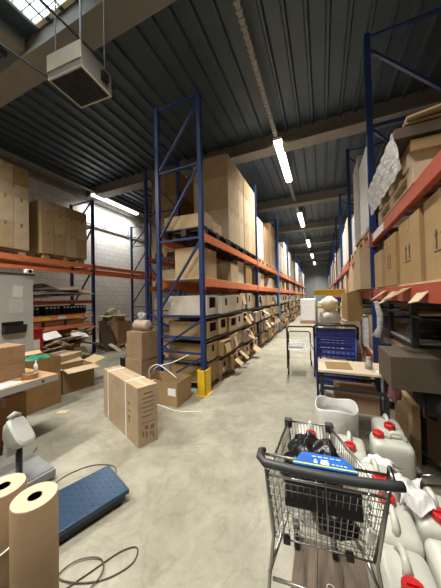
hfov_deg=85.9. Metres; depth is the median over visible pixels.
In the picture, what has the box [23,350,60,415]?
open cardboard box
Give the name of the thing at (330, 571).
board
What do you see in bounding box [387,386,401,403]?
bundle
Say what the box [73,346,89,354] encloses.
scrap
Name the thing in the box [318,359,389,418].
table
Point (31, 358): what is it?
film
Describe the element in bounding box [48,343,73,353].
scrap
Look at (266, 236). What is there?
cardboard box
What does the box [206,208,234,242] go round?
cardboard box
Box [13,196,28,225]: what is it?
cardboard box
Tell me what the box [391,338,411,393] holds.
cardboard box
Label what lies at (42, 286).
flattened cardboard
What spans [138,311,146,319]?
film
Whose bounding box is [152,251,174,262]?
pallet
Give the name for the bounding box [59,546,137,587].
cable
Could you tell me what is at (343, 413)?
waste bin
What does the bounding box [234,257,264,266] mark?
pallet
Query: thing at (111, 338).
leaning board
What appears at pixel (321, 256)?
beam
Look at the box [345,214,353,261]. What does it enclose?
cardboard box
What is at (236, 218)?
cardboard box
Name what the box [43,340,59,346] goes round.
scrap
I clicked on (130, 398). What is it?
carton
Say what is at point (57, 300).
shelf
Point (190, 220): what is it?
cardboard box
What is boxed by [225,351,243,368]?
cardboard box
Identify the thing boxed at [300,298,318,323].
load
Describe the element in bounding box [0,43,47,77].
conduit
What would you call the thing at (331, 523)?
plastic bag
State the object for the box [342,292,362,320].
cardboard box
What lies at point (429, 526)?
jerrycan
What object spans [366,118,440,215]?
stack
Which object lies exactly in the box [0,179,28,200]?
cardboard box
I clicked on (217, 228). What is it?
cardboard box
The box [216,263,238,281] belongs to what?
cardboard box
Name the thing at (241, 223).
cardboard box
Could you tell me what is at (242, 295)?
cardboard box
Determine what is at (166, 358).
shelf
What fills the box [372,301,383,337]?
plastic film
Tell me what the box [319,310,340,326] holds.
sack
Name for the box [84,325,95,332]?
scrap
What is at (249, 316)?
cardboard box
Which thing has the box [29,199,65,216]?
cardboard box
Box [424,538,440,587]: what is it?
jerrycan
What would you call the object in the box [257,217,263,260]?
load
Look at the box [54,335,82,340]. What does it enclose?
scrap
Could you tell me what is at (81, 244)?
cardboard box
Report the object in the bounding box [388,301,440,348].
steel shelf
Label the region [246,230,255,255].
cardboard box
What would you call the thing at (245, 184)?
cardboard box
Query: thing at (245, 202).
cardboard box
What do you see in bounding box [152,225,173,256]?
cardboard box
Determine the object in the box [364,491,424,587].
jerrycan
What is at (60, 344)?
scrap
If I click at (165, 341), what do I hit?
cardboard box
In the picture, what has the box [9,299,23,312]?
paper
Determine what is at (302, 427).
jerrycan
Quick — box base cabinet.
[33,328,43,352]
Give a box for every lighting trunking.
[0,147,151,218]
[232,0,312,262]
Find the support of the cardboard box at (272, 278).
on the rack at (203, 283)
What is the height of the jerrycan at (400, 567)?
0.467 m
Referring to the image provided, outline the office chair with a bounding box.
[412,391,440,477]
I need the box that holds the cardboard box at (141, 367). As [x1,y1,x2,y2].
[125,356,157,375]
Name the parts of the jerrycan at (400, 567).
handle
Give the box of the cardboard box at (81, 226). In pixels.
[77,220,86,240]
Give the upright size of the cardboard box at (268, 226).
0.440 m
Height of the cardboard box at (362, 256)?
0.582 m
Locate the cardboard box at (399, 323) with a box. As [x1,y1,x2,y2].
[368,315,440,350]
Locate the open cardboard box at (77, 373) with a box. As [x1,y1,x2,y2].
[61,354,104,394]
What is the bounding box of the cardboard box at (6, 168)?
[0,159,12,182]
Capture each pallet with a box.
[0,248,25,258]
[26,253,83,265]
[96,342,126,348]
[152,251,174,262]
[164,225,228,247]
[191,368,230,388]
[204,240,244,256]
[216,249,255,261]
[231,358,246,371]
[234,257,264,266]
[248,262,271,269]
[254,266,276,272]
[260,270,281,274]
[351,244,381,259]
[358,226,398,248]
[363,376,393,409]
[378,159,440,224]
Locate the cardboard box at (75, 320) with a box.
[63,318,82,324]
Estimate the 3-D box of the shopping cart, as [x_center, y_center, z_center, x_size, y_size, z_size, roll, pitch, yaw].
[0.503,1.105,1.164,0.511,1.009,0.817,-2,-1,22]
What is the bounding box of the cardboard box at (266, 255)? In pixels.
[263,250,269,263]
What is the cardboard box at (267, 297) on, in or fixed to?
on the rack at (203, 283)
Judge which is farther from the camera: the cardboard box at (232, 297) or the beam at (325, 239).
the beam at (325, 239)
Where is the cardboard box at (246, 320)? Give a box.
[232,312,251,325]
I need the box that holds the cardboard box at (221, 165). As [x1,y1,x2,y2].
[193,153,235,184]
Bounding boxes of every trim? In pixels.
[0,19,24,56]
[0,156,151,226]
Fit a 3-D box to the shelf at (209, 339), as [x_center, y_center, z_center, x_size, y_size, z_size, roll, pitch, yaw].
[0.034,0.821,5.831,0.930,0.045,3.530,-2,-1,23]
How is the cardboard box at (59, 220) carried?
on the cardboard box at (59, 240)
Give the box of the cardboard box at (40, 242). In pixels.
[26,230,53,255]
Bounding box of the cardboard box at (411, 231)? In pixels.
[398,207,425,284]
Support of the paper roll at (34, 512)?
on the floor
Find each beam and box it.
[0,0,176,107]
[86,87,440,200]
[256,185,352,212]
[273,218,346,233]
[285,235,339,246]
[286,246,339,254]
[291,255,329,261]
[297,260,331,265]
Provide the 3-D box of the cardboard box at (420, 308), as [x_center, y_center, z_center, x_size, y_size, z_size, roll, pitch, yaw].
[2.317,0.075,2.595,0.500,0.200,0.300,-2,-1,23]
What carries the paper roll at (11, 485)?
on the floor
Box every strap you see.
[149,354,188,380]
[157,404,201,411]
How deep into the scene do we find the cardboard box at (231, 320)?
5.12 m
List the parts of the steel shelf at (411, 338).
leg, leg, shelf rail, shelf rail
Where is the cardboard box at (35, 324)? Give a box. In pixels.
[33,322,41,327]
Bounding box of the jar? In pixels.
[365,356,372,369]
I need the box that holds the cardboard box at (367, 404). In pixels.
[333,380,379,415]
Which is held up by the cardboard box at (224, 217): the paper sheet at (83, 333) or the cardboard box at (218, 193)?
the cardboard box at (218, 193)
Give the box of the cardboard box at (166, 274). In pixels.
[156,269,174,280]
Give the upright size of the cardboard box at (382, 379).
0.383 m
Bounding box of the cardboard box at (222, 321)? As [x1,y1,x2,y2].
[194,317,226,334]
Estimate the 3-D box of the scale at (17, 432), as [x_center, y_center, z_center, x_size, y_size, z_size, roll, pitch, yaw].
[-1.793,1.323,2.033,0.469,0.639,0.500,-2,-1,31]
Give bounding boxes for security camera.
[24,269,33,273]
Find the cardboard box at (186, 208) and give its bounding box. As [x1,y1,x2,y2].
[165,195,193,217]
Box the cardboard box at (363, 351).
[362,348,364,361]
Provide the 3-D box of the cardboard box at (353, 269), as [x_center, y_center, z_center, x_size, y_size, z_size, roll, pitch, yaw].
[3.040,-0.300,4.674,0.703,0.456,0.615,-2,-1,23]
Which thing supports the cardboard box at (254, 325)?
on the rack at (203, 283)
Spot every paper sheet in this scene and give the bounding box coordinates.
[0,381,20,388]
[43,331,61,340]
[71,331,88,338]
[289,342,302,347]
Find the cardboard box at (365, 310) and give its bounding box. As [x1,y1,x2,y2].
[363,308,387,313]
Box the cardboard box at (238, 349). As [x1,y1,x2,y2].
[232,347,248,358]
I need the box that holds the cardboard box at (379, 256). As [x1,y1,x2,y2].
[374,249,384,287]
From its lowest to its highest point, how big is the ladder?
1.760 m
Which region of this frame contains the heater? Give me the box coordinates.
[47,0,114,108]
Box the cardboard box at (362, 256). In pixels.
[354,246,383,289]
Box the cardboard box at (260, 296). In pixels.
[254,295,263,305]
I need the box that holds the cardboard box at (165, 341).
[163,338,176,353]
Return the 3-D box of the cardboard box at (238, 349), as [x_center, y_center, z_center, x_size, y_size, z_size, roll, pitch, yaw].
[0.271,1.413,5.561,0.753,0.252,0.402,-2,-1,23]
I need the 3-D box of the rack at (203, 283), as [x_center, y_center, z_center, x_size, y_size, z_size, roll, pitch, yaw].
[4.324,-0.923,15.887,1.050,5.400,25.750,-2,-1,23]
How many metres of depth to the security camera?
4.32 m
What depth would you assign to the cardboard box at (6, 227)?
5.44 m
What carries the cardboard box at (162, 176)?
on the cardboard box at (163, 198)
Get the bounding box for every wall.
[0,151,260,340]
[261,264,327,298]
[364,299,440,319]
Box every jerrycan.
[297,420,324,438]
[335,431,366,489]
[355,457,400,540]
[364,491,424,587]
[369,429,416,479]
[371,413,404,435]
[371,541,437,587]
[404,487,440,546]
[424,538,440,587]
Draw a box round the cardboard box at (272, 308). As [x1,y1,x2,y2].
[263,307,273,315]
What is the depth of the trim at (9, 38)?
3.97 m
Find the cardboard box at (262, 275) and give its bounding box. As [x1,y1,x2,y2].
[261,274,263,285]
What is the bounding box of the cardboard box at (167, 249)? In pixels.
[166,237,194,252]
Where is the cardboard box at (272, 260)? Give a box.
[270,255,274,266]
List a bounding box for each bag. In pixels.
[281,431,343,486]
[311,511,361,540]
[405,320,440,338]
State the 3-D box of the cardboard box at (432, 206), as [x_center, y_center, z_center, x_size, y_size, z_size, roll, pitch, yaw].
[1.680,-0.381,1.321,0.703,0.562,0.500,-2,-1,23]
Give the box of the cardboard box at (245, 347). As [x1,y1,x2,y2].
[239,343,249,357]
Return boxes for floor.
[0,315,440,587]
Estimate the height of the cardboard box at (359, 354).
0.598 m
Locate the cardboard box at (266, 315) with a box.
[253,309,267,317]
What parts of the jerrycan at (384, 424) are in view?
handle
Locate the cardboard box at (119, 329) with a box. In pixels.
[111,320,130,343]
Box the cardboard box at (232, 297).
[217,295,235,311]
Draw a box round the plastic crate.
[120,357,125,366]
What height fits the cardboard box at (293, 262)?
1.419 m
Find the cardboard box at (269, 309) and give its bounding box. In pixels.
[259,308,270,316]
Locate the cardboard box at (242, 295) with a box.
[220,293,246,308]
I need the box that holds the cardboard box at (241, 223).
[211,218,243,249]
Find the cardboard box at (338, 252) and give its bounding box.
[337,249,339,272]
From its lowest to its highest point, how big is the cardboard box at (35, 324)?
0.140 m
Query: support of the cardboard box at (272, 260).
on the pallet at (273, 268)
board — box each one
[98,320,107,351]
[104,322,111,351]
[108,325,115,350]
[109,343,122,351]
[291,535,369,587]
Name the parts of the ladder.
rail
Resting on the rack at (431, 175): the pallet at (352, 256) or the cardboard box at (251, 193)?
the pallet at (352, 256)
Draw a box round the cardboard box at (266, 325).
[259,320,270,329]
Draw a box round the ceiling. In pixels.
[0,0,440,262]
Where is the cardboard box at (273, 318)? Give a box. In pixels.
[271,316,278,325]
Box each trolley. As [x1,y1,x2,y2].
[286,326,315,375]
[313,324,358,395]
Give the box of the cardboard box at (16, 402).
[0,391,25,447]
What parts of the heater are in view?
hanging rod, panel, heater casing, hanging rod, hanging rod, hanging rod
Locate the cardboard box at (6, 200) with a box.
[0,192,12,221]
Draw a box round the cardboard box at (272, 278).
[266,277,276,287]
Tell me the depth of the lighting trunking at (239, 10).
5.45 m
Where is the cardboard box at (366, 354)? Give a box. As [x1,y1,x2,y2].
[365,352,373,383]
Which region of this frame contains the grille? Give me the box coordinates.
[52,68,108,106]
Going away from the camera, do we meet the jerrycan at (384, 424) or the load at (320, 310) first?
the jerrycan at (384, 424)
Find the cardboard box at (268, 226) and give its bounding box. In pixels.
[263,223,274,238]
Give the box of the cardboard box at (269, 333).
[264,329,271,338]
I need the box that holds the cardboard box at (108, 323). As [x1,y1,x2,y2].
[99,322,110,343]
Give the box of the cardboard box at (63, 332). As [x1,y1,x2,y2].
[58,327,77,339]
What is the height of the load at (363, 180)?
1.140 m
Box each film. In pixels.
[25,354,51,362]
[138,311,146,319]
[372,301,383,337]
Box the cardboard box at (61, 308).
[51,306,69,314]
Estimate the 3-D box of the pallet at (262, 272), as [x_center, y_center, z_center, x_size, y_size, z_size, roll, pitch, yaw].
[2.441,-1.060,11.533,0.860,0.142,1.150,-2,-1,23]
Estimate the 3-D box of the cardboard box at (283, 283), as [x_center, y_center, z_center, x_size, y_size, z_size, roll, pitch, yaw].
[3.385,-0.423,13.386,0.550,0.424,0.476,-2,-1,23]
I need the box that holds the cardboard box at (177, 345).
[169,339,217,361]
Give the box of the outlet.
[48,64,111,108]
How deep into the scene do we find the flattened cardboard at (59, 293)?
6.77 m
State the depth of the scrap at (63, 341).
6.07 m
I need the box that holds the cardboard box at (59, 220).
[54,213,65,235]
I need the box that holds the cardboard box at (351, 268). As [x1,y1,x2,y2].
[349,265,353,291]
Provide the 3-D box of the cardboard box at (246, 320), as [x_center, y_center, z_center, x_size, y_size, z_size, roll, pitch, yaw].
[0.434,0.627,6.073,0.696,0.323,0.421,-2,-1,23]
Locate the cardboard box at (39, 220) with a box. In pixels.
[29,209,53,232]
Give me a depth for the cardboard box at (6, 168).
5.47 m
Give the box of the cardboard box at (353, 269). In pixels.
[352,269,359,290]
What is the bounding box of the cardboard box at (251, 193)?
[249,186,254,208]
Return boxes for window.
[9,0,74,28]
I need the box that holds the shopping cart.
[256,417,406,587]
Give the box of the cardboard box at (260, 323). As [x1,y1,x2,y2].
[253,322,262,333]
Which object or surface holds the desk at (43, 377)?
on the floor
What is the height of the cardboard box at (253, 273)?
0.441 m
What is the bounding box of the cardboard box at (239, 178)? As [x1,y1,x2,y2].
[236,167,242,193]
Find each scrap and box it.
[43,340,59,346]
[48,341,62,346]
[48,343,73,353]
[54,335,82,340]
[56,338,72,345]
[56,410,69,413]
[70,330,85,338]
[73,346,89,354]
[81,341,99,344]
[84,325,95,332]
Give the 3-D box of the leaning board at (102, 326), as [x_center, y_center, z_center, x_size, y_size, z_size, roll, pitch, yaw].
[-3.670,1.317,7.504,0.299,0.986,0.220,-2,-1,23]
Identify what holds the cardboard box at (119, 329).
on the pallet at (98, 346)
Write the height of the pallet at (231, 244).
0.142 m
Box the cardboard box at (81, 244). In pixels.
[76,239,86,259]
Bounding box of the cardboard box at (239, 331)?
[233,330,241,343]
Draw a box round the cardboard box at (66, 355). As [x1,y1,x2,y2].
[50,350,81,362]
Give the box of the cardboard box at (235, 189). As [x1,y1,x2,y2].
[233,183,238,216]
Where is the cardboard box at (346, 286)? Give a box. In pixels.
[344,275,348,292]
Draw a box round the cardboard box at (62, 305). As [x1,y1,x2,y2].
[62,305,85,312]
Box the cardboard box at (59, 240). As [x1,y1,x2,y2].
[50,233,65,257]
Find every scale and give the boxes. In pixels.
[0,411,55,487]
[58,465,128,542]
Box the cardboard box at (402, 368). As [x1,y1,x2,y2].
[378,346,440,393]
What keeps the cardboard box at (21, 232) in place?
on the pallet at (2, 250)
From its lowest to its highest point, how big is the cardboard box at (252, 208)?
0.718 m
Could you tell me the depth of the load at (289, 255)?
15.53 m
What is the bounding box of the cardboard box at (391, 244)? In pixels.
[384,231,399,286]
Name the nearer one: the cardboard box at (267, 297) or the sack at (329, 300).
the sack at (329, 300)
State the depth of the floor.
2.17 m
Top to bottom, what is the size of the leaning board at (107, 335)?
0.887 m
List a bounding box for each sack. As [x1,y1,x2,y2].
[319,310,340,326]
[320,296,337,310]
[321,326,339,348]
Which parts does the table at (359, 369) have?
leg, leg, leg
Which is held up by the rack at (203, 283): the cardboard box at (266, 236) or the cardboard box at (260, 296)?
the cardboard box at (260, 296)
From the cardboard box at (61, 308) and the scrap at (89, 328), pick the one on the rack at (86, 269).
the cardboard box at (61, 308)
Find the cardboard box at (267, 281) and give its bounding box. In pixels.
[264,278,272,287]
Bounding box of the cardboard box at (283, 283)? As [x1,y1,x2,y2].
[282,282,285,289]
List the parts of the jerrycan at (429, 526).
handle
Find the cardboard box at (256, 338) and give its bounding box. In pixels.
[251,337,257,345]
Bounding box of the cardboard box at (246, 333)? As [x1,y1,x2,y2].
[238,329,253,341]
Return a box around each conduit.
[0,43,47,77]
[40,0,103,63]
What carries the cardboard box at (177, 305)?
on the rack at (203, 283)
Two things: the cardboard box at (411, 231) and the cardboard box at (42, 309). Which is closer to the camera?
the cardboard box at (411, 231)
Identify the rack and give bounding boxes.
[0,199,185,352]
[143,160,274,349]
[154,90,305,397]
[327,7,440,413]
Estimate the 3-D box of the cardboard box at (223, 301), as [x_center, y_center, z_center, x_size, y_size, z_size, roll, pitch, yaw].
[-0.141,0.210,4.782,0.550,0.337,0.426,-2,-1,23]
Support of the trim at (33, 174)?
attached to the wall at (112, 249)
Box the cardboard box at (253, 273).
[252,272,260,285]
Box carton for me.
[104,365,157,447]
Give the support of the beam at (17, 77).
attached to the wall at (112, 249)
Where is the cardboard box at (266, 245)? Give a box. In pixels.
[263,238,269,253]
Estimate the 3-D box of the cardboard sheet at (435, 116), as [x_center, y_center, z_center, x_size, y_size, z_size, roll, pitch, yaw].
[1.984,-1.249,2.085,0.940,0.064,1.180,-2,-1,23]
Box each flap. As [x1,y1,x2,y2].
[378,291,396,303]
[384,287,410,299]
[408,291,427,303]
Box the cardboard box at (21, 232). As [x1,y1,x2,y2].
[7,222,28,251]
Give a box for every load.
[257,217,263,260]
[275,243,279,269]
[286,252,291,276]
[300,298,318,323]
[318,301,323,318]
[342,229,345,265]
[352,216,381,251]
[353,155,362,246]
[359,147,368,237]
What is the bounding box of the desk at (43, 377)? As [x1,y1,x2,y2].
[0,368,57,397]
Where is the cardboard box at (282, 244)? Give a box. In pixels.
[278,242,285,251]
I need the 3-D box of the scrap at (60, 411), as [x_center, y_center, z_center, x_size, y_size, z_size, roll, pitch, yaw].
[-2.279,1.702,3.421,0.152,0.004,0.107,-1,-1,-1]
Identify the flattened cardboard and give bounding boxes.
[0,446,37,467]
[33,283,57,289]
[33,290,73,291]
[33,295,65,297]
[33,295,76,296]
[41,293,87,294]
[53,289,85,290]
[55,286,93,293]
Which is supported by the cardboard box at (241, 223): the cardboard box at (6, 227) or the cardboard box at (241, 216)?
the cardboard box at (241, 216)
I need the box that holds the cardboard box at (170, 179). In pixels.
[165,172,193,204]
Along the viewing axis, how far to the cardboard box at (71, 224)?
6.86 m
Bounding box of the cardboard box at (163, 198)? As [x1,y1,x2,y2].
[152,197,164,226]
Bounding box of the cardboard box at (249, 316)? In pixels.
[242,311,253,321]
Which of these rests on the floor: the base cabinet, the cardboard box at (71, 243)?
the base cabinet
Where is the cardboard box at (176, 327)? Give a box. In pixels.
[169,319,217,338]
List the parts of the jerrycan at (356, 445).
handle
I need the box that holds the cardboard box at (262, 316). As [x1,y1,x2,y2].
[248,310,268,318]
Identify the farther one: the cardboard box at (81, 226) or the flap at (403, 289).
the cardboard box at (81, 226)
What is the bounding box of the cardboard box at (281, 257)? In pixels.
[280,254,283,264]
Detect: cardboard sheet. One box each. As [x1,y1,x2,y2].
[324,361,352,369]
[402,113,440,126]
[404,103,440,122]
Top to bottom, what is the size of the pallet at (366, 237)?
0.142 m
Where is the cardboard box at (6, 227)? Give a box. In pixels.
[0,219,13,247]
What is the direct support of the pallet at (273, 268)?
on the rack at (203, 283)
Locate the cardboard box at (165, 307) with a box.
[154,298,168,315]
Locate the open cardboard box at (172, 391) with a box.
[145,371,190,407]
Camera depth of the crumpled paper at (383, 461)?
1.73 m
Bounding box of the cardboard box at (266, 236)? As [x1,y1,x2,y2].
[263,226,269,242]
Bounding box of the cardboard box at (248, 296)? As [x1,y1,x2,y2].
[245,293,251,308]
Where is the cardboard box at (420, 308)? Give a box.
[400,301,440,310]
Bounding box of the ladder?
[314,289,344,331]
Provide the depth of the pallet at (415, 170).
2.04 m
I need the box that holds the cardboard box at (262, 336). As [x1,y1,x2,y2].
[255,333,264,343]
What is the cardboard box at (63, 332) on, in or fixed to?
on the floor
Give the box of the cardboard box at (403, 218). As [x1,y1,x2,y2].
[376,204,423,238]
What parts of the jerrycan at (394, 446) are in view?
handle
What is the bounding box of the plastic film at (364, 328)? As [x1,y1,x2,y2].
[360,315,368,346]
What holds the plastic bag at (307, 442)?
in the shopping cart
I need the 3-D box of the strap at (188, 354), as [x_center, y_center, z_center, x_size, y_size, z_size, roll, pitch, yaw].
[-0.968,1.323,3.783,0.901,0.692,0.425,-1,-1,-17]
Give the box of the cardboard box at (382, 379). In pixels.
[381,378,391,400]
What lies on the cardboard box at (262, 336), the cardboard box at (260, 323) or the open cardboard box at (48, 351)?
the cardboard box at (260, 323)
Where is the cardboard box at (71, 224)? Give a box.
[66,217,76,238]
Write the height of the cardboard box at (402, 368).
0.260 m
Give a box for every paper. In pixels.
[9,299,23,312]
[12,285,22,296]
[104,308,124,317]
[362,454,399,473]
[394,473,436,517]
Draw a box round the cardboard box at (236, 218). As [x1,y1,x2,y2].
[205,213,239,249]
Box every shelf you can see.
[33,300,91,301]
[33,313,89,317]
[42,322,91,327]
[163,321,257,341]
[164,277,256,285]
[164,333,258,365]
[206,307,257,318]
[331,397,382,417]
[376,279,440,288]
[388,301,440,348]
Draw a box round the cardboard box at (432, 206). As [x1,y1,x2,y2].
[424,187,440,280]
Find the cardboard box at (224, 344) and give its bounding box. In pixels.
[213,337,231,355]
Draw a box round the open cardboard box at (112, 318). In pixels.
[99,314,126,321]
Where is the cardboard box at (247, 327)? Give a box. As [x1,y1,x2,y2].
[241,326,254,338]
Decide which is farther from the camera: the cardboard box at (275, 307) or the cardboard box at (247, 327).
the cardboard box at (275, 307)
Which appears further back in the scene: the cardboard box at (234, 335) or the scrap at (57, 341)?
the scrap at (57, 341)
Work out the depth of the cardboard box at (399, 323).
3.26 m
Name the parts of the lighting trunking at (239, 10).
ceiling light, ceiling light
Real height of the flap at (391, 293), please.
0.193 m
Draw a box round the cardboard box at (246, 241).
[220,223,248,253]
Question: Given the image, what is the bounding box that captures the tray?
[2,321,27,334]
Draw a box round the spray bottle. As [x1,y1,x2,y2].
[34,361,37,370]
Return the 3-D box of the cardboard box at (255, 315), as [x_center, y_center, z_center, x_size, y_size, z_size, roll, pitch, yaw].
[0.821,0.659,6.946,0.550,0.273,0.474,-2,-1,23]
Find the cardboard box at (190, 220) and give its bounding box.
[165,212,212,234]
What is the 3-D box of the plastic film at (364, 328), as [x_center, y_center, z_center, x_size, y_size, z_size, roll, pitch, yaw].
[2.816,0.625,4.061,0.700,0.470,0.615,-2,-1,23]
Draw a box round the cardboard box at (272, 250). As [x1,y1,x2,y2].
[270,244,274,257]
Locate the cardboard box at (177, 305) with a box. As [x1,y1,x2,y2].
[168,295,217,314]
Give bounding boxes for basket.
[315,332,355,359]
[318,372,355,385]
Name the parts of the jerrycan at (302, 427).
handle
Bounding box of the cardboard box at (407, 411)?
[395,390,421,466]
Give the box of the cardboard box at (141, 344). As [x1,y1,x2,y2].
[127,329,157,359]
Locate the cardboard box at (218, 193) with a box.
[194,175,233,212]
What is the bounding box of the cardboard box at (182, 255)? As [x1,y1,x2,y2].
[175,247,216,278]
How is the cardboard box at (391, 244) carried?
on the rack at (431, 175)
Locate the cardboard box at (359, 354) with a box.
[344,353,362,382]
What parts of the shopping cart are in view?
child seat panel, advert panel, handle, lock chain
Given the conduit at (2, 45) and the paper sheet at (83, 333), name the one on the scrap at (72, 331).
the paper sheet at (83, 333)
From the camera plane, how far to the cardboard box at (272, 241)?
10.15 m
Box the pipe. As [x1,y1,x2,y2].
[86,222,152,243]
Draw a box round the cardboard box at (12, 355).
[0,343,24,382]
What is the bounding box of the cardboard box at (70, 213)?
[66,207,85,222]
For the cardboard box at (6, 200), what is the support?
on the cardboard box at (6, 227)
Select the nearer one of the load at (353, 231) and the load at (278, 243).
the load at (353, 231)
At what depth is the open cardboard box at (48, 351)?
6.14 m
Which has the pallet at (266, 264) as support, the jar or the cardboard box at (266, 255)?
the cardboard box at (266, 255)
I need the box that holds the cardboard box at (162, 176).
[151,175,164,199]
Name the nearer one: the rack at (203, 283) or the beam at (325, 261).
the rack at (203, 283)
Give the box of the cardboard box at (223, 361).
[217,356,227,374]
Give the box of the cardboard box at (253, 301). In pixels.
[252,295,254,307]
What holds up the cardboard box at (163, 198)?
on the cardboard box at (162, 226)
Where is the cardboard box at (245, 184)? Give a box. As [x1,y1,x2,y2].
[243,177,248,201]
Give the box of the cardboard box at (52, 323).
[41,320,63,326]
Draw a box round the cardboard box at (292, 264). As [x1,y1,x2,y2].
[291,260,293,277]
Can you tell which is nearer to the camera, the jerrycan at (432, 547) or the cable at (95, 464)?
the jerrycan at (432, 547)
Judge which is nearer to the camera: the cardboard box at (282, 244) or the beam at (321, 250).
the cardboard box at (282, 244)
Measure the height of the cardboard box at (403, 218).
0.352 m
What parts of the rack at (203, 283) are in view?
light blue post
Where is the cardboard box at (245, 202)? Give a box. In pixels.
[243,196,247,225]
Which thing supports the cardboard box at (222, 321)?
on the rack at (203, 283)
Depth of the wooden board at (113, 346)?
7.37 m
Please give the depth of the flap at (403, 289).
1.90 m
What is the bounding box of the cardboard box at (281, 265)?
[280,263,283,272]
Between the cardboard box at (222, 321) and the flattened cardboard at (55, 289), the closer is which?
the cardboard box at (222, 321)
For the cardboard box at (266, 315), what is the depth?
7.90 m
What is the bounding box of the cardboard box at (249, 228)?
[248,227,251,253]
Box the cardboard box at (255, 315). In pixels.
[251,311,259,321]
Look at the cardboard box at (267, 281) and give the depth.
9.31 m
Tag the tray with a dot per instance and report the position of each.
(18, 326)
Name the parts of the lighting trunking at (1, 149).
ceiling light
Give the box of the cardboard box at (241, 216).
[238,189,243,221]
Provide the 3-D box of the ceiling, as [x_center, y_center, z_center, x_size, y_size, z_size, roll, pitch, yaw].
[3.684,-4.431,15.869,12.150,0.160,40.200,-2,-1,23]
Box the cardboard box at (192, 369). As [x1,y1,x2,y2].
[169,360,218,380]
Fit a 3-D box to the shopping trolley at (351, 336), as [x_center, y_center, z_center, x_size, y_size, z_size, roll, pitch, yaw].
[1.810,1.027,3.709,0.595,1.197,0.838,-2,-1,26]
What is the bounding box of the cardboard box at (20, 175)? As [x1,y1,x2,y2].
[13,165,28,188]
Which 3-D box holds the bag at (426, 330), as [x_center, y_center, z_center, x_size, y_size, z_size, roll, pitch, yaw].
[2.112,0.353,2.409,0.377,0.167,0.456,-2,-1,23]
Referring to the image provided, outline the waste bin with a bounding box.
[315,395,358,444]
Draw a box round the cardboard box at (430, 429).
[407,391,440,460]
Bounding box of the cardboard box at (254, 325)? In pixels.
[248,324,256,334]
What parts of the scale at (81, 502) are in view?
frame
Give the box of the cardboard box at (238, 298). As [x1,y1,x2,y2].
[236,295,240,309]
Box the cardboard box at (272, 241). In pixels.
[269,234,274,247]
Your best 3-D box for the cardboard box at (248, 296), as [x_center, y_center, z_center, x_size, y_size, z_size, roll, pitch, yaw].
[0.530,0.189,6.479,0.550,0.409,0.414,-2,-1,23]
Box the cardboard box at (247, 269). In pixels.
[243,264,251,283]
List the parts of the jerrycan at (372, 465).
handle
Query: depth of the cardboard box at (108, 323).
8.04 m
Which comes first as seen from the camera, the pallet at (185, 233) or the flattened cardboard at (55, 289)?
the pallet at (185, 233)
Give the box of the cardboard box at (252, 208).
[251,206,254,231]
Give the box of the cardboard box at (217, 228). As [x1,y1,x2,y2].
[196,221,221,235]
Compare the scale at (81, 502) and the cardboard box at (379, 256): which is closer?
the scale at (81, 502)
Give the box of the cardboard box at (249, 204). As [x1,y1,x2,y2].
[248,202,251,228]
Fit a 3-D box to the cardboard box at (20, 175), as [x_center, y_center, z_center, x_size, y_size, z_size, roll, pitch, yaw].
[-5.206,-2.821,5.901,0.843,0.448,0.312,-2,-1,23]
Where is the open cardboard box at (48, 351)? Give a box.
[43,343,60,352]
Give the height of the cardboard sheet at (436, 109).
0.134 m
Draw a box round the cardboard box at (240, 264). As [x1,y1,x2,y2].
[217,261,243,282]
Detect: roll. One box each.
[0,473,26,587]
[9,481,58,587]
[21,371,37,379]
[132,320,151,330]
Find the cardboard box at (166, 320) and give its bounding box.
[154,316,197,334]
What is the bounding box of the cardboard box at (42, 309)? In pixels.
[33,306,50,315]
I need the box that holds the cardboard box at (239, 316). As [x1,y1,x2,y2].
[222,314,242,327]
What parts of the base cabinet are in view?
lid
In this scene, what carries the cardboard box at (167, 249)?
on the pallet at (167, 254)
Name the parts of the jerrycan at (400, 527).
handle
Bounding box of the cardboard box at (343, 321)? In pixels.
[341,318,360,352]
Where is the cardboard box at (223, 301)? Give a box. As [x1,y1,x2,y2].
[217,296,229,313]
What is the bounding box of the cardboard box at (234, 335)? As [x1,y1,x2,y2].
[221,332,238,349]
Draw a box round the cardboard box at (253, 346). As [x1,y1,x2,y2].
[245,340,261,352]
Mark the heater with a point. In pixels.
(72, 69)
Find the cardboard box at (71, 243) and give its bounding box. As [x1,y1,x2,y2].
[66,236,76,257]
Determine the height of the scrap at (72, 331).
0.252 m
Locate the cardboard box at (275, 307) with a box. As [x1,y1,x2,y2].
[274,306,277,313]
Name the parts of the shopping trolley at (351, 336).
handle, handle panel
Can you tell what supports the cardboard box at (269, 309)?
on the rack at (203, 283)
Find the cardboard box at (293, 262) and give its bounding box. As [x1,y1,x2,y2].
[293,262,296,279]
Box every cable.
[56,464,115,482]
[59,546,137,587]
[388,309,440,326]
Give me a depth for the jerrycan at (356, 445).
1.85 m
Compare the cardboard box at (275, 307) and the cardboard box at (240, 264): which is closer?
the cardboard box at (240, 264)
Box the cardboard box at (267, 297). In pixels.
[262,295,269,304]
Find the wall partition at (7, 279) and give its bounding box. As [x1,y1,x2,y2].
[0,272,34,351]
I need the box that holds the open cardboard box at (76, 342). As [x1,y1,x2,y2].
[62,339,86,350]
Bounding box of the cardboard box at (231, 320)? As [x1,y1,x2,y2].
[217,316,236,331]
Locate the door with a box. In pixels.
[315,276,340,300]
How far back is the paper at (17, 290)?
4.23 m
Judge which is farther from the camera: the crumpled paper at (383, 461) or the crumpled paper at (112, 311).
the crumpled paper at (112, 311)
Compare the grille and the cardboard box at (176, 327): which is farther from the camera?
the cardboard box at (176, 327)

